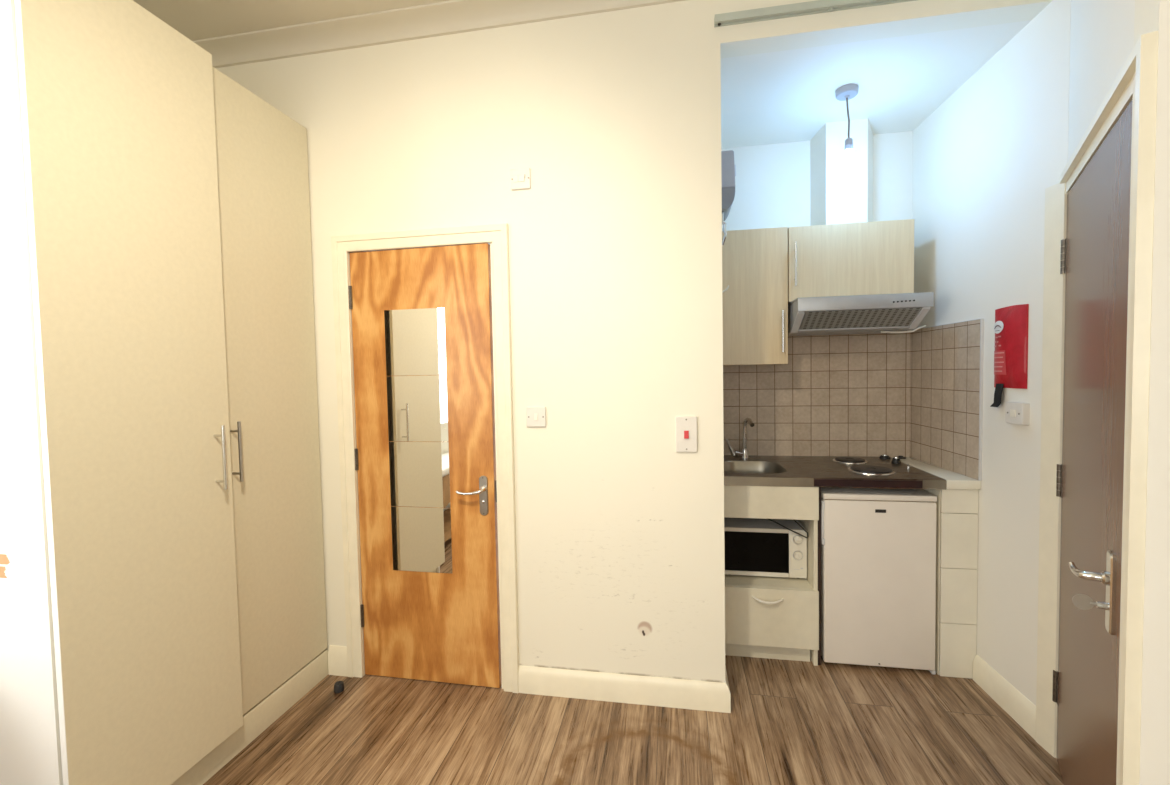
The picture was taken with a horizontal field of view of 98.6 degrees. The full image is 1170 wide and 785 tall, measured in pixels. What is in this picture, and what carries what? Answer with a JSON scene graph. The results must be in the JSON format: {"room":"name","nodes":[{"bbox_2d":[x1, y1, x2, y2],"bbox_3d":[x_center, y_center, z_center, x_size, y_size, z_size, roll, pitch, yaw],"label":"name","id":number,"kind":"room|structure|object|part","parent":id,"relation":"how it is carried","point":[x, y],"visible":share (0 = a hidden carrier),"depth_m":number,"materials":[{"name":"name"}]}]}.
{"room":"studio apartment","nodes":[
{"label":"studio apartment","id":0,"kind":"room"},
{"bbox_2d":[133,0,449,40],"bbox_3d":[-0.059,-1.567,-0.232,4.700,0.080,4.755,-1,2,10],"label":"ceiling","id":1,"kind":"structure","parent":0,"point":[194,19],"depth_m":2.11,"materials":[{"name":"paint"}]},
{"bbox_2d":[203,655,1063,784],"bbox_3d":[0.083,1.428,0.377,4.700,0.060,5.750,-1,2,10],"label":"floor","id":2,"kind":"structure","parent":0,"point":[789,722],"depth_m":1.95,"materials":[{"name":"brown laminate"}]},
{"bbox_2d":[0,0,328,784],"bbox_3d":[-1.587,0.091,1.870,0.692,2.554,1.069,-1,2,10],"label":"wardrobe","id":3,"kind":"object","parent":2,"relation":"on","point":[163,603],"visible":1,"depth_m":1.53,"materials":[{"name":"beige wood"}]},
{"bbox_3d":[-1.716,0.115,1.365,0.613,2.553,0.018,-1,2,10],"label":"panel","id":4,"kind":"part","parent":3,"relation":"part of","materials":[{"name":"white wood"}]},
{"bbox_3d":[-1.344,0.033,1.556,0.018,2.422,0.537,-1,2,10],"label":"door","id":5,"kind":"part","parent":3,"relation":"part of","materials":[{"name":"beige wood"}]},
{"bbox_3d":[-1.275,0.227,1.762,0.042,0.224,0.012,-1,2,10],"label":"handle","id":6,"kind":"part","parent":3,"relation":"part of","materials":[{"name":"silver metal"}]},
{"bbox_3d":[-1.307,0.222,1.891,0.042,0.226,0.012,-1,2,10],"label":"handle","id":7,"kind":"part","parent":3,"relation":"part of","materials":[{"name":"metal"}]},
{"bbox_3d":[-1.302,0.015,2.103,0.018,2.426,0.506,-1,2,10],"label":"door","id":8,"kind":"part","parent":3,"relation":"part of","materials":[{"name":"beige wood"}]},
{"bbox_2d":[334,681,343,692],"bbox_3d":[-1.109,1.326,2.270,0.042,0.037,0.042,-1,2,10],"label":"door stop","id":9,"kind":"object","parent":2,"relation":"on","point":[339,685],"visible":1,"depth_m":2.26,"materials":[{"name":"black rubber"}]},
{"bbox_2d":[724,485,820,665],"bbox_3d":[0.933,0.859,2.666,0.456,0.862,0.623,-1,2,10],"label":"base cabinet","id":10,"kind":"object","parent":2,"relation":"on","point":[766,617],"visible":0.66,"depth_m":2.40,"materials":[{"name":"white laminate"}]},
{"bbox_2d":[724,517,806,577],"bbox_3d":[0.920,0.796,2.658,0.398,0.254,0.348,-1,2,10],"label":"microwave","id":11,"kind":"object","parent":10,"relation":"in","point":[752,546],"visible":0.87,"depth_m":2.51,"materials":[{"name":"grey plastic"}]},
{"bbox_3d":[0.852,0.796,2.518,0.314,0.241,0.012,-1,2,10],"label":"door","id":12,"kind":"part","parent":11,"relation":"part of","materials":[{"name":"black glass"}]},
{"bbox_2d":[768,519,808,538],"bbox_3d":[0.970,0.661,2.574,0.123,0.093,0.325,-2,2,-22],"label":"power cable","id":13,"kind":"object","parent":11,"relation":"on","point":[768,519],"visible":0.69,"depth_m":2.46,"materials":[{"name":"black plastic"}]},
{"bbox_3d":[1.049,0.794,2.483,0.082,0.241,0.012,-1,2,10],"label":"control panel","id":14,"kind":"part","parent":11,"relation":"part of","materials":[{"name":"white plastic"}]},
{"bbox_3d":[1.045,0.723,2.465,0.041,0.041,0.018,-1,2,10],"label":"knob","id":15,"kind":"part","parent":11,"relation":"part of","materials":[{"name":"white plastic"}]},
{"bbox_3d":[1.046,0.802,2.468,0.041,0.041,0.018,-1,2,10],"label":"knob","id":16,"kind":"part","parent":11,"relation":"part of","materials":[{"name":"white plastic"}]},
{"bbox_3d":[0.867,0.985,2.384,0.147,0.026,0.035,-1,2,10],"label":"handle","id":17,"kind":"part","parent":10,"relation":"part of","materials":[{"name":"white plastic"}]},
{"bbox_2d":[725,574,812,589],"bbox_3d":[0.928,0.931,2.691,0.407,0.018,0.562,-1,2,10],"label":"shelf","id":18,"kind":"object","parent":10,"relation":"attached to","point":[732,582],"depth_m":2.46,"materials":[{"name":"white wood"}]},
{"bbox_3d":[0.883,1.075,2.409,0.440,0.280,0.018,-1,2,10],"label":"drawer","id":19,"kind":"part","parent":10,"relation":"part of","materials":[{"name":"white wood"}]},
{"bbox_3d":[1.138,0.856,2.656,0.018,0.861,0.572,-1,2,10],"label":"panel","id":20,"kind":"part","parent":10,"relation":"part of","materials":[{"name":"white wood"}]},
{"bbox_2d":[724,454,945,489],"bbox_3d":[1.173,0.440,2.626,0.988,0.182,0.612,-1,2,10],"label":"countertop","id":21,"kind":"structure","parent":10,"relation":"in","point":[883,471],"depth_m":2.42,"materials":[{"name":"brown laminate"}]},
{"bbox_2d":[726,418,753,458],"bbox_3d":[0.892,0.259,2.828,0.103,0.238,0.172,-3,3,-42],"label":"mixer tap","id":22,"kind":"object","parent":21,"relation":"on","point":[743,454],"visible":1,"depth_m":2.84,"materials":[{"name":"silver metal"}]},
{"bbox_3d":[0.831,0.311,2.861,0.061,0.100,0.031,-1,2,10],"label":"lever","id":23,"kind":"part","parent":22,"relation":"part of","materials":[{"name":"metal"}]},
{"bbox_3d":[0.909,0.240,2.802,0.027,0.200,0.130,-1,2,-4],"label":"spout","id":24,"kind":"part","parent":22,"relation":"part of","materials":[{"name":"silver metal"}]},
{"bbox_3d":[0.867,0.462,2.627,0.320,0.150,0.344,-1,2,10],"label":"bowl","id":25,"kind":"part","parent":21,"relation":"part of","materials":[{"name":"silver metal"}]},
{"bbox_3d":[1.287,0.415,2.295,0.456,0.032,0.002,-1,2,10],"label":"panel","id":26,"kind":"part","parent":21,"relation":"part of","materials":[{"name":"laminate"}]},
{"bbox_3d":[1.663,0.357,2.792,0.051,0.016,0.051,-1,2,10],"label":"control knob","id":27,"kind":"part","parent":21,"relation":"part of","materials":[{"name":"black plastic"}]},
{"bbox_3d":[1.640,0.358,2.654,0.044,0.026,0.044,-1,2,10],"label":"control knob","id":28,"kind":"part","parent":21,"relation":"part of","materials":[{"name":"black plastic"}]},
{"bbox_2d":[821,487,936,673],"bbox_3d":[1.402,0.872,2.587,0.490,0.826,0.538,-1,2,10],"label":"refrigerator","id":29,"kind":"object","parent":2,"relation":"on","point":[878,545],"visible":0.88,"depth_m":2.33,"materials":[{"name":"white metal"}]},
{"bbox_3d":[1.398,0.472,2.573,0.480,0.026,0.533,-1,2,10],"label":"lid","id":30,"kind":"part","parent":29,"relation":"part of","materials":[{"name":"white plastic"}]},
{"bbox_2d":[890,457,980,678],"bbox_3d":[1.729,0.828,2.545,0.149,0.905,0.614,-1,2,10],"label":"tiled half wall","id":31,"kind":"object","parent":2,"relation":"on","point":[957,505],"visible":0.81,"depth_m":2.26,"materials":[{"name":"white tile"}]},
{"bbox_2d":[216,0,1051,682],"bbox_3d":[0.150,-0.150,2.158,4.250,2.949,0.100,-1,2,10],"label":"wall","id":32,"kind":"structure","parent":0,"point":[614,117],"depth_m":2.13,"materials":[{"name":"beige paint"}]},
{"bbox_2d":[328,645,347,676],"bbox_3d":[-1.169,1.274,2.391,0.101,0.134,0.018,-1,2,10],"label":"baseboard","id":33,"kind":"structure","parent":32,"relation":"attached to","point":[337,655],"depth_m":2.38,"materials":[{"name":"white wood"}]},
{"bbox_2d":[348,243,501,687],"bbox_3d":[-0.737,0.344,2.272,0.675,1.978,0.099,-1,2,11],"label":"door","id":34,"kind":"structure","parent":32,"relation":"in","point":[425,453],"depth_m":2.28,"materials":[{"name":"wood"}]},
{"bbox_3d":[-0.498,0.429,2.209,0.128,0.036,0.055,-1,2,11],"label":"lever","id":35,"kind":"part","parent":34,"relation":"part of","materials":[{"name":"silver metal"}]},
{"bbox_3d":[-0.449,0.457,2.230,0.039,0.177,0.008,-1,2,11],"label":"handle plate","id":36,"kind":"part","parent":34,"relation":"part of","materials":[{"name":"metal"}]},
{"bbox_2d":[331,223,518,692],"bbox_3d":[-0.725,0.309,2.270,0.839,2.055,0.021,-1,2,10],"label":"trim","id":37,"kind":"structure","parent":32,"relation":"attached to","point":[496,234],"depth_m":2.23,"materials":[{"name":"white wood"}]},
{"bbox_2d":[193,0,685,67],"bbox_3d":[0.155,-1.587,1.993,4.150,0.066,0.100,-1,2,10],"label":"trim","id":38,"kind":"structure","parent":32,"relation":"attached to","point":[452,16],"depth_m":2.17,"materials":[{"name":"paint"}]},
{"bbox_2d":[510,168,530,190],"bbox_3d":[-0.275,-0.908,2.142,0.086,0.086,0.014,-1,2,10],"label":"switch","id":39,"kind":"object","parent":32,"relation":"attached to","point":[520,178],"visible":1,"depth_m":2.14,"materials":[{"name":"white plastic"}]},
{"bbox_2d":[526,407,545,426],"bbox_3d":[-0.211,0.105,2.173,0.086,0.086,0.016,-1,2,10],"label":"light switch","id":40,"kind":"object","parent":32,"relation":"attached to","point":[535,416],"visible":1,"depth_m":2.17,"materials":[{"name":"white plastic"}]},
{"bbox_2d":[518,665,730,712],"bbox_3d":[0.186,1.260,2.344,0.907,0.115,0.396,-1,2,10],"label":"baseboard","id":41,"kind":"structure","parent":32,"relation":"attached to","point":[600,686],"depth_m":2.15,"materials":[{"name":"white wood"}]},
{"bbox_2d":[676,416,696,451],"bbox_3d":[0.416,0.172,2.065,0.086,0.146,0.018,-1,2,10],"label":"switch","id":42,"kind":"object","parent":32,"relation":"attached to","point":[686,426],"visible":1,"depth_m":2.06,"materials":[{"name":"white plastic"}]},
{"bbox_2d":[714,0,915,26],"bbox_3d":[1.347,-1.463,1.823,1.706,0.036,0.032,-1,2,10],"label":"track","id":43,"kind":"object","parent":32,"relation":"attached to","point":[818,6],"visible":1,"depth_m":1.91,"materials":[{"name":"grey metal"}]},
{"bbox_2d":[721,131,912,330],"bbox_3d":[1.382,-0.080,2.938,1.308,2.700,0.100,-1,2,10],"label":"wall","id":44,"kind":"structure","parent":0,"point":[772,189],"depth_m":2.87,"materials":[{"name":"paint"}]},
{"bbox_2d":[722,227,787,365],"bbox_3d":[0.885,-0.506,2.776,0.388,0.707,0.339,-1,2,10],"label":"upper cabinet","id":45,"kind":"object","parent":44,"relation":"attached to","point":[754,261],"visible":0.79,"depth_m":2.64,"materials":[{"name":"beige wood"}]},
{"bbox_3d":[1.023,-0.317,2.606,0.011,0.216,0.037,-1,2,10],"label":"handle","id":46,"kind":"part","parent":45,"relation":"part of","materials":[{"name":"silver metal"}]},
{"bbox_2d":[723,330,910,457],"bbox_3d":[1.276,0.037,2.907,1.108,0.752,0.008,-1,2,10],"label":"backsplash","id":47,"kind":"structure","parent":44,"relation":"attached to","point":[847,394],"depth_m":2.88,"materials":[{"name":"beige tile"}]},
{"bbox_2d":[810,118,872,225],"bbox_3d":[1.427,-0.949,2.737,0.328,0.950,0.207,-1,2,10],"label":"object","id":48,"kind":"structure","parent":44,"relation":"attached to","point":[838,195],"depth_m":2.65,"materials":[{"name":"paint"}]},
{"bbox_2d":[788,219,913,303],"bbox_3d":[1.368,-0.671,2.684,0.591,0.383,0.339,-1,2,10],"label":"upper cabinet","id":49,"kind":"object","parent":44,"relation":"attached to","point":[877,257],"visible":0.77,"depth_m":2.55,"materials":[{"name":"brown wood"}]},
{"bbox_3d":[1.078,-0.658,2.582,0.011,0.226,0.037,-1,2,10],"label":"handle","id":50,"kind":"part","parent":49,"relation":"part of","materials":[{"name":"silver metal"}]},
{"bbox_2d":[788,292,933,335],"bbox_3d":[1.375,-0.397,2.631,0.600,0.160,0.461,-1,2,10],"label":"hood","id":51,"kind":"object","parent":49,"relation":"attached to","point":[853,314],"visible":1,"depth_m":2.46,"materials":[{"name":"silver metal"}]},
{"bbox_3d":[1.352,-0.437,2.499,0.600,0.068,0.190,-1,2,10],"label":"panel","id":52,"kind":"part","parent":51,"relation":"part of","materials":[{"name":"silver metal"}]},
{"bbox_2d":[881,325,925,332],"bbox_3d":[1.663,-0.325,2.584,0.270,0.041,0.084,-2,2,-12],"label":"cable","id":53,"kind":"object","parent":51,"relation":"attached to","point":[924,325],"visible":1,"depth_m":2.56,"materials":[{"name":"white plastic"}]},
{"bbox_2d":[721,20,1030,148],"bbox_3d":[1.258,-1.460,2.462,1.443,0.100,0.995,-1,2,10],"label":"ceiling","id":54,"kind":"structure","parent":0,"point":[787,96],"depth_m":2.27,"materials":[{"name":"paint"}]},
{"bbox_2d":[835,84,858,170],"bbox_3d":[1.220,-1.223,2.342,0.100,0.363,0.102,-1,2,10],"label":"pendant light","id":55,"kind":"object","parent":54,"relation":"hanging from","point":[849,161],"visible":1,"depth_m":2.34,"materials":[{"name":"grey plastic"}]},
{"bbox_3d":[1.225,-1.276,2.344,0.030,0.188,0.011,-3,3,-40],"label":"cord","id":56,"kind":"part","parent":55,"relation":"part of","materials":[{"name":"metal"}]},
{"bbox_3d":[1.238,-1.087,2.359,0.074,0.090,0.074,-1,2,10],"label":"bulb","id":57,"kind":"part","parent":55,"relation":"part of","materials":[{"name":"white glass"}]},
{"bbox_2d":[912,0,1070,705],"bbox_3d":[1.868,-0.186,2.259,0.250,2.948,1.068,-1,2,8],"label":"wall","id":58,"kind":"structure","parent":0,"point":[985,160],"depth_m":2.06,"materials":[{"name":"paint"}]},
{"bbox_2d":[910,319,979,479],"bbox_3d":[1.774,0.021,2.505,0.009,0.706,0.610,-1,2,8],"label":"backsplash","id":59,"kind":"structure","parent":58,"relation":"attached to","point":[944,359],"depth_m":2.46,"materials":[{"name":"beige tile"}]},
{"bbox_2d":[913,318,983,480],"bbox_3d":[1.773,0.020,2.501,0.011,0.710,0.616,-1,2,8],"label":"trim","id":60,"kind":"structure","parent":58,"relation":"attached to","point":[981,319],"depth_m":2.20,"materials":[{"name":"grey plastic"}]},
{"bbox_2d":[973,655,1035,739],"bbox_3d":[1.726,1.241,2.075,0.018,0.116,0.378,-1,2,8],"label":"baseboard","id":61,"kind":"structure","parent":58,"relation":"attached to","point":[1022,710],"depth_m":2.05,"materials":[{"name":"white wood"}]},
{"bbox_2d":[990,304,1028,406],"bbox_3d":[1.694,-0.141,2.020,0.028,0.408,0.182,-1,2,8],"label":"blanket","id":62,"kind":"object","parent":58,"relation":"attached to","point":[1011,322],"visible":1,"depth_m":1.99,"materials":[{"name":"red plastic"}]},
{"bbox_2d":[1005,402,1029,424],"bbox_3d":[1.692,0.081,1.973,0.030,0.085,0.097,-1,2,10],"label":"fused spur","id":63,"kind":"object","parent":58,"relation":"attached to","point":[1018,413],"visible":1,"depth_m":1.95,"materials":[{"name":"white plastic"}]},
{"bbox_2d":[1036,183,1067,757],"bbox_3d":[1.674,0.290,1.807,0.022,2.040,0.085,-1,2,10],"label":"trim","id":64,"kind":"structure","parent":58,"relation":"attached to","point":[1055,225],"depth_m":1.80,"materials":[{"name":"white wood"}]},
{"bbox_2d":[1059,0,1159,784],"bbox_3d":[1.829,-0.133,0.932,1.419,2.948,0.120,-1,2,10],"label":"door frame","id":65,"kind":"structure","parent":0,"point":[1146,19],"depth_m":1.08,"materials":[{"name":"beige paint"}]},
{"bbox_2d":[1068,0,1169,784],"bbox_3d":[1.449,-0.142,1.350,0.117,2.948,0.960,1,3,36],"label":"wall","id":66,"kind":"structure","parent":0,"point":[1101,31],"depth_m":1.01,"materials":[{"name":"paint"}]},
{"bbox_2d":[1052,99,1132,784],"bbox_3d":[1.400,0.332,1.418,0.113,1.984,0.900,1,3,36],"label":"door","id":67,"kind":"structure","parent":66,"relation":"in","point":[1094,258],"depth_m":1.36,"materials":[{"name":"brown laminate"}]},
{"bbox_3d":[1.245,0.443,1.244,0.059,0.037,0.110,1,3,36],"label":"lever","id":68,"kind":"part","parent":67,"relation":"part of","materials":[{"name":"silver metal"}]},
{"bbox_3d":[1.249,0.474,1.196,0.010,0.196,0.044,1,3,36],"label":"handle plate","id":69,"kind":"part","parent":67,"relation":"part of","materials":[{"name":"silver metal"}]},
{"bbox_3d":[0.619,-0.054,2.636,0.090,2.700,0.995,-1,2,10],"label":"wall","id":70,"kind":"structure","parent":0,"visible":0},
{"bbox_2d":[721,150,735,244],"bbox_3d":[0.709,-0.898,2.601,0.118,0.588,0.240,-1,2,10],"label":"water heater","id":71,"kind":"object","parent":70,"relation":"attached to","point":[728,168],"visible":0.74,"depth_m":2.48,"materials":[{"name":"grey plastic"}]}
]}

